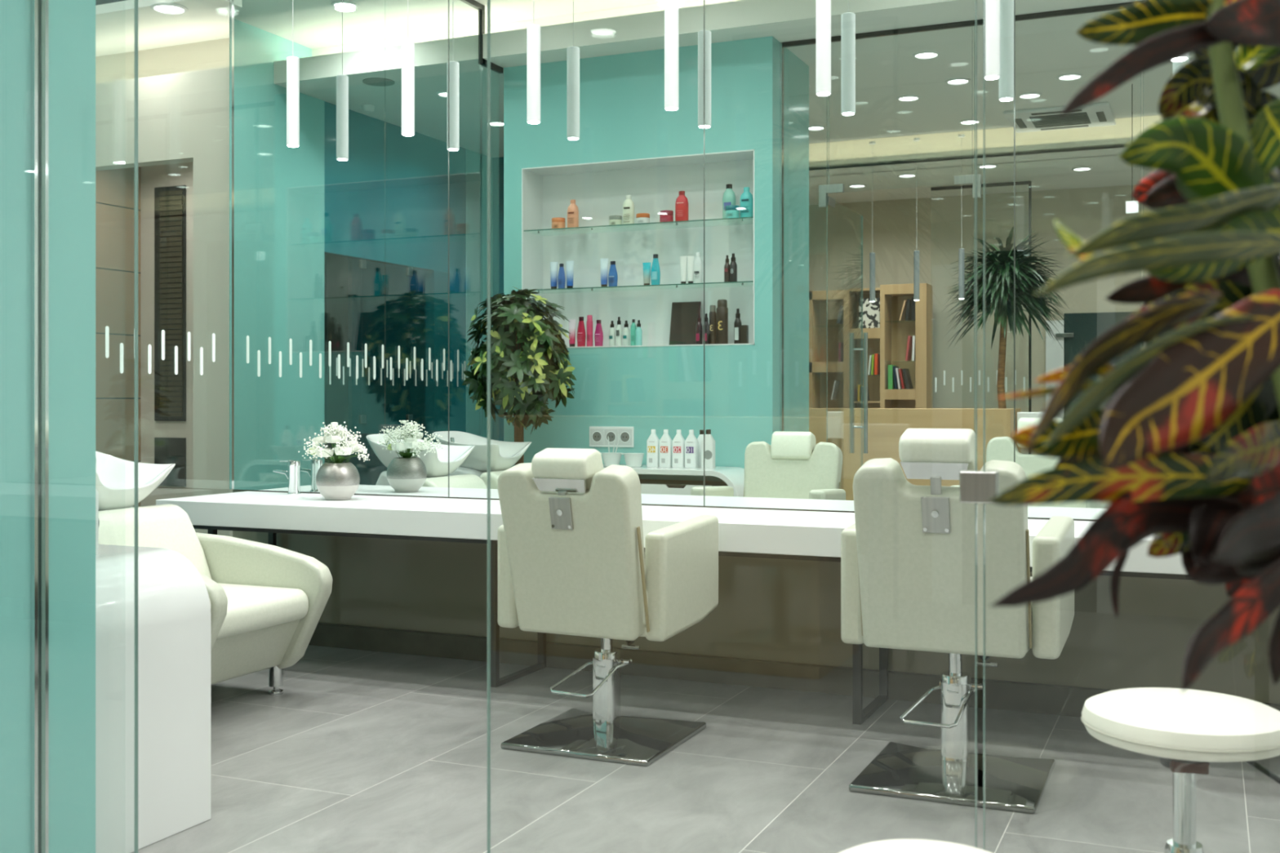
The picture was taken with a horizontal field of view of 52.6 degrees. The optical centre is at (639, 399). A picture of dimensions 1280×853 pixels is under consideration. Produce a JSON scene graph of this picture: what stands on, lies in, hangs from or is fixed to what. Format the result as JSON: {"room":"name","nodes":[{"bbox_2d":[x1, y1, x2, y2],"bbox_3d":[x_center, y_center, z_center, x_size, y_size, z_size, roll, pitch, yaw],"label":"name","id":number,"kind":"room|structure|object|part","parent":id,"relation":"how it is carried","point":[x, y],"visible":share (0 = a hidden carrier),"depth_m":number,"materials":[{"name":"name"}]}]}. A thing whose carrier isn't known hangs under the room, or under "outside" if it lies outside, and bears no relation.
{"room":"salon","nodes":[
{"label":"salon","id":0,"kind":"room"},
{"bbox_2d":[0,0,95,852],"bbox_3d":[-2.527,-0.585,3.392,2.045,3.670,0.860,0,0,24],"label":"wall panel","id":1,"kind":"object","parent":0,"point":[72,23],"visible":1,"depth_m":3.26,"materials":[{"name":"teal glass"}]},
{"bbox_2d":[95,166,140,507],"bbox_3d":[-3.565,-0.220,8.238,0.050,2.932,0.980,0,0,24],"label":"tiled wall","id":2,"kind":"structure","parent":0,"point":[114,225],"depth_m":8.47,"materials":[{"name":"beige tile"}]},
{"bbox_2d":[95,201,139,462],"bbox_3d":[-3.574,-0.225,8.242,0.050,2.950,0.980,0,0,24],"label":"trim","id":3,"kind":"structure","parent":2,"relation":"attached to","point":[95,202],"depth_m":8.50,"materials":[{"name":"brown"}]},
{"bbox_2d":[105,325,215,375],"bbox_3d":[-2.729,-0.755,5.526,0.024,4.010,2.825,0,0,24],"label":"decal","id":4,"kind":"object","parent":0,"point":[107,329],"depth_m":6.38},
{"bbox_2d":[95,0,229,56],"bbox_3d":[-2.901,-2.125,7.427,1.813,0.050,0.730,0,0,24],"label":"ceiling","id":5,"kind":"structure","parent":0,"point":[204,20],"depth_m":7.25,"materials":[{"name":"white paint"}]},
{"bbox_2d":[95,37,229,83],"bbox_3d":[-2.773,-1.925,7.726,1.810,0.350,0.080,0,0,24],"label":"cove","id":6,"kind":"object","parent":5,"relation":"attached to","point":[211,54],"visible":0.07,"depth_m":7.71,"materials":[{"name":"beige paint"}]},
{"bbox_2d":[150,2,187,13],"bbox_3d":[-2.520,-2.094,6.932,0.190,0.012,0.190,0,0,24],"label":"recessed light","id":7,"kind":"object","parent":5,"relation":"in","point":[164,7],"visible":1,"depth_m":6.92,"materials":[{"name":"white paint"}]},
{"bbox_2d":[154,4,183,12],"bbox_3d":[-2.520,-2.096,6.932,0.149,0.002,0.149,0,0,4],"label":"diffuser","id":8,"kind":"object","parent":7,"relation":"attached to","point":[161,8],"depth_m":6.93,"materials":[{"name":"white plastic"}]},
{"bbox_2d":[95,66,232,537],"bbox_3d":[-2.928,-0.278,7.368,1.815,3.055,0.100,0,0,24],"label":"wall","id":9,"kind":"structure","parent":0,"point":[184,117],"depth_m":7.08,"materials":[{"name":"beige paint"}]},
{"bbox_2d":[140,161,193,506],"bbox_3d":[-2.615,-0.250,8.410,1.550,3.000,0.100,0,0,24],"label":"wall","id":10,"kind":"structure","parent":0,"point":[152,177],"depth_m":8.63,"materials":[{"name":"beige"}]},
{"bbox_2d":[154,185,186,486],"bbox_3d":[-3.106,-0.420,8.562,0.260,1.980,0.013,0,0,24],"label":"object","id":11,"kind":"structure","parent":10,"relation":"in","point":[166,450],"depth_m":8.56,"materials":[{"name":"black glass"}]},
{"bbox_2d":[160,190,182,416],"bbox_3d":[-3.092,-0.634,8.543,0.190,1.488,0.009,0,0,24],"label":"window blind","id":12,"kind":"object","parent":10,"relation":"in","point":[174,192],"depth_m":8.54,"materials":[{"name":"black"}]},
{"bbox_2d":[131,644,1279,852],"bbox_3d":[-1.840,1.275,2.774,12.400,0.050,10.400,0,0,24],"label":"floor","id":13,"kind":"structure","parent":0,"point":[360,751],"depth_m":4.31,"materials":[{"name":"tile"}]},
{"bbox_2d":[95,544,210,852],"bbox_3d":[-2.006,0.850,3.914,1.380,0.800,0.485,0,0,24],"label":"base cabinet","id":14,"kind":"object","parent":13,"relation":"on","point":[174,606],"visible":0.5,"depth_m":3.66,"materials":[{"name":"white"}]},
{"bbox_2d":[95,488,99,554],"bbox_3d":[-1.626,0.322,3.772,0.084,0.255,0.060,0,0,24],"label":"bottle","id":15,"kind":"object","parent":14,"relation":"on","point":[97,521],"visible":0.13,"depth_m":3.77,"materials":[{"name":"white plastic"}]},
{"bbox_2d":[95,451,332,695],"bbox_3d":[-2.016,0.729,5.384,1.280,1.042,0.716,0,0,24],"label":"chair","id":16,"kind":"object","parent":13,"relation":"on","point":[268,602],"visible":0.34,"depth_m":5.42,"materials":[{"name":"beige leather"}]},
{"bbox_2d":[95,451,175,511],"bbox_3d":[-2.358,0.339,5.535,0.532,0.263,0.528,0,0,24],"label":"bowl","id":17,"kind":"object","parent":16,"relation":"on","point":[114,476],"depth_m":5.65,"materials":[{"name":"white ceramic"}]},
{"bbox_2d":[98,504,212,579],"bbox_3d":[-2.091,0.653,5.418,0.328,0.393,0.556,0,0,24],"label":"cushion","id":18,"kind":"object","parent":16,"relation":"on","point":[169,526],"depth_m":5.47,"materials":[{"name":"white leather"}]},
{"bbox_3d":[-1.956,0.868,5.011,0.870,0.564,0.080,0,0,24],"label":"arm","id":19,"kind":"part","parent":16,"relation":"part of","materials":[{"name":"beige leather"}]},
{"bbox_3d":[-1.834,1.032,5.305,0.657,0.235,0.570,0,0,24],"label":"seat","id":20,"kind":"part","parent":16,"relation":"part of","materials":[{"name":"beige leather"}]},
{"bbox_2d":[216,582,308,639],"bbox_3d":[-1.785,0.855,5.283,0.645,0.130,0.556,0,0,24],"label":"seat cushion","id":21,"kind":"object","parent":16,"relation":"on","point":[253,609],"depth_m":5.23,"materials":[{"name":"white leather"}]},
{"bbox_3d":[-1.700,0.868,5.593,0.870,0.564,0.080,0,0,24],"label":"arm","id":22,"kind":"part","parent":16,"relation":"part of","materials":[{"name":"beige leather"}]},
{"bbox_3d":[-1.547,1.163,5.506,0.060,0.105,0.060,0,0,24],"label":"leg","id":23,"kind":"part","parent":16,"relation":"part of","materials":[{"name":"silver metal"}]},
{"bbox_2d":[497,448,718,766],"bbox_3d":[-0.159,0.710,4.778,0.693,1.080,0.700,0,0,26],"label":"chair","id":24,"kind":"object","parent":13,"relation":"on","point":[571,560],"visible":1,"depth_m":4.54,"materials":[{"name":"white leather"}]},
{"bbox_3d":[-0.388,0.641,5.003,0.084,0.404,0.500,0,0,26],"label":"armrest","id":25,"kind":"part","parent":24,"relation":"part of","materials":[{"name":"beige leather"}]},
{"bbox_3d":[-0.273,0.393,4.478,0.084,0.114,0.009,0,12,26],"label":"stem plate","id":26,"kind":"part","parent":24,"relation":"part of","materials":[{"name":"metal"}]},
{"bbox_3d":[-0.265,0.372,4.495,0.032,0.111,0.012,0,12,26],"label":"headrest stem","id":27,"kind":"part","parent":24,"relation":"part of","materials":[{"name":"metal"}]},
{"bbox_3d":[-0.230,0.529,4.565,0.520,0.605,0.124,0,12,26],"label":"backrest","id":28,"kind":"part","parent":24,"relation":"part of","materials":[{"name":"beige leather"}]},
{"bbox_3d":[-0.123,1.216,4.783,0.574,0.068,0.574,0,0,24],"label":"plate","id":29,"kind":"part","parent":24,"relation":"part of","materials":[{"name":"silver metal"}]},
{"bbox_3d":[-0.051,0.860,4.759,0.028,0.079,0.075,0,0,-42],"label":"tilt lever","id":30,"kind":"part","parent":24,"relation":"part of","materials":[{"name":"black plastic"}]},
{"bbox_3d":[-0.092,0.812,4.846,0.500,0.036,0.480,0,0,26],"label":"seat frame","id":31,"kind":"part","parent":24,"relation":"part of","materials":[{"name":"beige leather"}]},
{"bbox_3d":[-0.092,0.723,4.846,0.510,0.145,0.520,0,0,26],"label":"seat","id":32,"kind":"part","parent":24,"relation":"part of","materials":[{"name":"white leather"}]},
{"bbox_3d":[0.158,0.641,4.734,0.084,0.404,0.500,0,0,26],"label":"armrest","id":33,"kind":"part","parent":24,"relation":"part of","materials":[{"name":"beige leather"}]},
{"bbox_2d":[155,491,1192,724],"bbox_3d":[0.694,0.864,5.213,6.280,0.773,0.645,0,0,24],"label":"countertop","id":34,"kind":"structure","parent":13,"relation":"on","point":[811,535],"depth_m":5.55,"materials":[{"name":"white"}]},
{"bbox_2d":[272,459,301,494],"bbox_3d":[-1.789,0.391,6.562,0.158,0.172,0.068,0,0,24],"label":"faucet","id":35,"kind":"object","parent":34,"relation":"on","point":[292,474],"visible":1,"depth_m":6.52,"materials":[{"name":"silver metal"}]},
{"bbox_3d":[-1.811,0.377,6.572,0.109,0.049,0.032,0,0,24],"label":"spout","id":36,"kind":"part","parent":35,"relation":"part of","materials":[{"name":"silver metal"}]},
{"bbox_3d":[-1.787,0.309,6.561,0.085,0.009,0.018,0,0,24],"label":"lever","id":37,"kind":"part","parent":35,"relation":"part of","materials":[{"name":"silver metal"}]},
{"bbox_2d":[315,462,359,500],"bbox_3d":[-1.444,0.389,6.193,0.206,0.176,0.206,0,0,24],"label":"round vase","id":38,"kind":"object","parent":34,"relation":"on","point":[339,481],"visible":0.98,"depth_m":6.12,"materials":[{"name":"silver metal"}]},
{"bbox_2d":[297,421,369,463],"bbox_3d":[-1.450,0.236,6.173,0.300,0.263,0.346,0,0,-38],"label":"flower bouquet","id":39,"kind":"object","parent":38,"relation":"in","point":[333,433],"visible":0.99,"depth_m":6.14,"materials":[{"name":"white plant"}]},
{"bbox_3d":[0.708,0.601,5.232,6.210,0.022,0.590,0,0,24],"label":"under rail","id":40,"kind":"part","parent":34,"relation":"part of","materials":[{"name":"white plastic"}]},
{"bbox_2d":[839,839,991,852],"bbox_3d":[0.431,0.984,2.009,0.532,0.533,0.508,0,0,-34],"label":"round stool","id":41,"kind":"object","parent":13,"relation":"on","point":[895,846],"visible":1,"depth_m":2.08,"materials":[{"name":"white leather"}]},
{"bbox_2d":[840,428,1074,813],"bbox_3d":[1.032,0.669,4.255,0.693,1.161,0.708,0,0,24],"label":"chair","id":42,"kind":"object","parent":13,"relation":"on","point":[908,557],"visible":0.94,"depth_m":4.03,"materials":[{"name":"white leather"}]},
{"bbox_3d":[0.795,0.601,4.473,0.084,0.404,0.500,0,0,24],"label":"armrest","id":43,"kind":"part","parent":42,"relation":"part of","materials":[{"name":"beige leather"}]},
{"bbox_3d":[0.905,0.353,3.966,0.084,0.114,0.009,0,12,24],"label":"stem plate","id":44,"kind":"part","parent":42,"relation":"part of","materials":[{"name":"metal"}]},
{"bbox_3d":[0.911,0.311,3.979,0.032,0.153,0.012,0,12,24],"label":"headrest stem","id":45,"kind":"part","parent":42,"relation":"part of","materials":[{"name":"metal"}]},
{"bbox_3d":[0.944,0.489,4.054,0.520,0.605,0.124,0,12,24],"label":"backrest","id":46,"kind":"part","parent":42,"relation":"part of","materials":[{"name":"beige leather"}]},
{"bbox_3d":[1.042,1.216,4.277,0.574,0.068,0.574,0,0,24],"label":"plate","id":47,"kind":"part","parent":42,"relation":"part of","materials":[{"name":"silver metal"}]},
{"bbox_3d":[1.115,0.820,4.256,0.028,0.079,0.075,0,0,-44],"label":"tilt lever","id":48,"kind":"part","parent":42,"relation":"part of","materials":[{"name":"silver plastic"}]},
{"bbox_3d":[1.070,0.772,4.341,0.500,0.036,0.480,0,0,24],"label":"seat frame","id":49,"kind":"part","parent":42,"relation":"part of","materials":[{"name":"silver metal"}]},
{"bbox_3d":[1.070,0.682,4.341,0.510,0.145,0.520,0,0,24],"label":"seat","id":50,"kind":"part","parent":42,"relation":"part of","materials":[{"name":"white leather"}]},
{"bbox_3d":[1.353,0.601,4.228,0.084,0.404,0.500,0,0,24],"label":"armrest","id":51,"kind":"part","parent":42,"relation":"part of","materials":[{"name":"beige leather"}]},
{"bbox_2d":[987,0,1279,692],"bbox_3d":[0.575,0.426,1.100,0.432,1.648,0.632,0,0,33],"label":"plant","id":52,"kind":"object","parent":13,"relation":"on","point":[1184,453],"visible":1,"depth_m":1.07,"materials":[{"name":"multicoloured plant"}]},
{"bbox_3d":[0.574,0.275,1.157,0.153,1.351,0.031,0,0,-3],"label":"stem","id":53,"kind":"part","parent":52,"relation":"part of","materials":[{"name":"green plant"}]},
{"bbox_2d":[1080,687,1279,852],"bbox_3d":[1.122,0.936,2.676,0.532,0.628,0.508,0,0,12],"label":"round stool","id":54,"kind":"object","parent":13,"relation":"on","point":[1188,731],"visible":1,"depth_m":2.58,"materials":[{"name":"white leather"}]},
{"bbox_3d":[1.116,0.658,2.655,0.400,0.073,0.400,0,0,12],"label":"seat","id":55,"kind":"part","parent":54,"relation":"part of","materials":[{"name":"white leather"}]},
{"bbox_3d":[1.250,0.755,2.618,0.198,0.072,0.021,0,0,20],"label":"height lever","id":56,"kind":"part","parent":54,"relation":"part of","materials":[{"name":"black plastic"}]},
{"bbox_3d":[0.509,1.244,2.329,4.340,0.012,0.024,0,0,24],"label":"trim","id":57,"kind":"structure","parent":13,"relation":"on","visible":0},
{"bbox_2d":[41,0,985,852],"bbox_3d":[0.032,-0.576,2.538,3.289,3.625,0.010,0,0,24],"label":"glass wall","id":58,"kind":"structure","parent":57,"relation":"on","point":[43,2],"depth_m":3.07,"materials":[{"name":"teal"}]},
{"bbox_2d":[31,0,48,852],"bbox_3d":[-1.485,-0.585,3.204,0.013,3.670,0.042,0,0,24],"label":"trim","id":59,"kind":"structure","parent":58,"relation":"attached to","point":[36,5],"depth_m":3.19,"materials":[{"name":"silver metal"}]},
{"bbox_2d":[959,470,999,503],"bbox_3d":[0.599,0.154,2.289,0.064,0.056,0.032,0,0,24],"label":"glass clamp","id":60,"kind":"object","parent":58,"relation":"attached to","point":[975,486],"visible":0.84,"depth_m":2.28,"materials":[{"name":"metal"}]},
{"bbox_3d":[0.604,0.154,2.299,0.064,0.056,0.010,0,0,24],"label":"plate","id":61,"kind":"part","parent":60,"relation":"part of","materials":[{"name":"metal"}]},
{"bbox_2d":[232,488,1279,703],"bbox_3d":[0.808,-0.775,5.597,6.420,4.050,0.100,0,0,24],"label":"wall","id":62,"kind":"structure","parent":0,"point":[767,609],"depth_m":5.60,"materials":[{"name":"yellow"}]},
{"bbox_2d":[229,0,448,497],"bbox_3d":[-1.540,-1.157,6.555,1.346,3.256,0.022,0,0,24],"label":"mirror panel","id":63,"kind":"object","parent":62,"relation":"attached to","point":[339,238],"visible":0.96,"depth_m":6.54,"materials":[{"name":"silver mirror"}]},
{"bbox_2d":[308,622,487,662],"bbox_3d":[-1.201,1.190,6.406,1.044,0.119,0.035,0,0,24],"label":"baseboard","id":64,"kind":"structure","parent":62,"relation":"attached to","point":[468,647],"depth_m":6.38,"materials":[{"name":"wood"}]},
{"bbox_2d":[546,641,600,671],"bbox_3d":[-0.302,1.190,6.011,0.279,0.119,0.035,0,0,24],"label":"baseboard","id":65,"kind":"structure","parent":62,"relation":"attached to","point":[558,655],"depth_m":6.01,"materials":[{"name":"wood"}]},
{"bbox_2d":[448,0,704,506],"bbox_3d":[-0.317,-1.157,6.021,1.326,3.256,0.013,0,0,24],"label":"mirror panel","id":66,"kind":"object","parent":62,"relation":"attached to","point":[597,204],"visible":0.94,"depth_m":6.00,"materials":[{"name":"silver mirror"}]},
{"bbox_2d":[612,647,852,696],"bbox_3d":[0.392,1.190,5.706,1.113,0.119,0.035,0,0,24],"label":"baseboard","id":67,"kind":"structure","parent":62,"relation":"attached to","point":[835,680],"depth_m":5.67,"materials":[{"name":"tile"}]},
{"bbox_2d":[704,0,1015,511],"bbox_3d":[0.901,-1.157,5.486,1.336,3.256,0.013,0,0,24],"label":"mirror panel","id":68,"kind":"object","parent":62,"relation":"attached to","point":[840,225],"visible":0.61,"depth_m":5.49,"materials":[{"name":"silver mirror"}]},
{"bbox_2d":[888,671,941,704],"bbox_3d":[1.143,1.190,5.377,0.216,0.119,0.035,0,0,24],"label":"baseboard","id":69,"kind":"structure","parent":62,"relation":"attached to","point":[902,686],"depth_m":5.36,"materials":[{"name":"tile"}]},
{"bbox_2d":[970,677,1114,717],"bbox_3d":[1.604,1.190,5.174,0.547,0.119,0.035,0,0,24],"label":"baseboard","id":70,"kind":"structure","parent":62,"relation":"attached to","point":[1042,699],"depth_m":5.17,"materials":[{"name":"tile"}]},
{"bbox_2d":[1015,0,1279,519],"bbox_3d":[2.123,-1.157,4.949,1.336,3.256,0.013,0,0,24],"label":"mirror panel","id":71,"kind":"object","parent":62,"relation":"attached to","point":[1068,170],"visible":0.17,"depth_m":5.14,"materials":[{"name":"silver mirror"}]},
{"bbox_3d":[-0.698,-2.825,4.505,8.300,0.050,3.090,0,0,24],"label":"ceiling","id":72,"kind":"structure","parent":0,"visible":0},
{"bbox_2d":[286,0,299,146],"bbox_3d":[-1.718,-2.027,6.411,0.062,1.545,0.062,0,0,24],"label":"pendant lamp","id":73,"kind":"object","parent":72,"relation":"hanging from","point":[292,62],"visible":1,"depth_m":6.38,"materials":[{"name":"white"}]},
{"bbox_2d":[287,144,297,146],"bbox_3d":[-1.718,-1.258,6.411,0.051,0.006,0.051,0,0,24],"label":"diffuser","id":74,"kind":"object","parent":73,"relation":"attached to","point":[289,145],"depth_m":6.40,"materials":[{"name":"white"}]},
{"bbox_3d":[-1.718,-2.237,6.411,0.003,1.085,0.004,0,0,9],"label":"cord","id":75,"kind":"part","parent":73,"relation":"part of","materials":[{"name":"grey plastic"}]},
{"bbox_3d":[-1.718,-1.477,6.411,0.062,0.436,0.062,0,0,24],"label":"lamp shade","id":76,"kind":"part","parent":73,"relation":"part of","materials":[{"name":"white"}]},
{"bbox_2d":[401,0,414,136],"bbox_3d":[-1.100,-2.027,6.140,0.062,1.545,0.062,0,0,24],"label":"pendant lamp","id":77,"kind":"object","parent":72,"relation":"hanging from","point":[407,46],"visible":1,"depth_m":6.11,"materials":[{"name":"white"}]},
{"bbox_2d":[402,133,413,136],"bbox_3d":[-1.100,-1.258,6.140,0.051,0.006,0.051,0,0,24],"label":"diffuser","id":78,"kind":"object","parent":77,"relation":"attached to","point":[403,134],"depth_m":6.13,"materials":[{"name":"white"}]},
{"bbox_3d":[-1.100,-2.237,6.140,0.003,1.085,0.004,0,0,9],"label":"cord","id":79,"kind":"part","parent":77,"relation":"part of","materials":[{"name":"grey plastic"}]},
{"bbox_3d":[-1.100,-1.477,6.140,0.062,0.436,0.062,0,0,24],"label":"lamp shade","id":80,"kind":"part","parent":77,"relation":"part of","materials":[{"name":"white"}]},
{"bbox_2d":[526,0,540,124],"bbox_3d":[-0.482,-2.027,5.869,0.062,1.545,0.062,0,0,24],"label":"pendant lamp","id":81,"kind":"object","parent":72,"relation":"hanging from","point":[533,31],"visible":1,"depth_m":5.84,"materials":[{"name":"white"}]},
{"bbox_2d":[528,120,539,124],"bbox_3d":[-0.482,-1.258,5.869,0.051,0.006,0.051,0,0,24],"label":"diffuser","id":82,"kind":"object","parent":81,"relation":"attached to","point":[529,122],"depth_m":5.86,"materials":[{"name":"white plastic"}]},
{"bbox_2d":[664,0,678,111],"bbox_3d":[0.136,-2.027,5.597,0.062,1.545,0.062,0,0,24],"label":"pendant lamp","id":83,"kind":"object","parent":72,"relation":"hanging from","point":[671,12],"visible":1,"depth_m":5.57,"materials":[{"name":"white"}]},
{"bbox_2d":[665,106,677,111],"bbox_3d":[0.136,-1.258,5.597,0.051,0.006,0.051,0,0,24],"label":"diffuser","id":84,"kind":"object","parent":83,"relation":"attached to","point":[670,108],"depth_m":5.59,"materials":[{"name":"white plastic"}]},
{"bbox_2d":[815,0,831,96],"bbox_3d":[0.754,-2.027,5.326,0.062,1.545,0.062,0,0,24],"label":"pendant lamp","id":85,"kind":"object","parent":72,"relation":"hanging from","point":[823,7],"visible":1,"depth_m":5.30,"materials":[{"name":"white"}]},
{"bbox_2d":[817,92,829,96],"bbox_3d":[0.754,-1.258,5.326,0.051,0.006,0.051,0,0,24],"label":"diffuser","id":86,"kind":"object","parent":85,"relation":"attached to","point":[821,94],"depth_m":5.32,"materials":[{"name":"white plastic"}]},
{"bbox_2d":[985,0,999,79],"bbox_3d":[1.373,-2.027,5.055,0.062,1.545,0.062,0,0,24],"label":"pendant lamp","id":87,"kind":"object","parent":72,"relation":"hanging from","point":[992,6],"visible":0.89,"depth_m":5.03,"materials":[{"name":"white"}]},
{"bbox_2d":[985,75,998,79],"bbox_3d":[1.373,-1.258,5.055,0.051,0.006,0.051,0,0,24],"label":"diffuser","id":88,"kind":"object","parent":87,"relation":"attached to","point":[988,77],"depth_m":5.05,"materials":[{"name":"white plastic"}]},
{"bbox_2d":[1172,54,1187,62],"bbox_3d":[1.990,-2.027,4.783,0.062,1.545,0.062,0,0,24],"label":"pendant lamp","id":89,"kind":"object","parent":72,"relation":"hanging from","point":[1184,58],"visible":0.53,"depth_m":4.77,"materials":[{"name":"white"}]},
{"bbox_2d":[1172,57,1186,62],"bbox_3d":[1.990,-1.258,4.783,0.051,0.006,0.051,0,0,24],"label":"diffuser","id":90,"kind":"object","parent":89,"relation":"attached to","point":[1181,59],"depth_m":4.78,"materials":[{"name":"white"}]}
]}

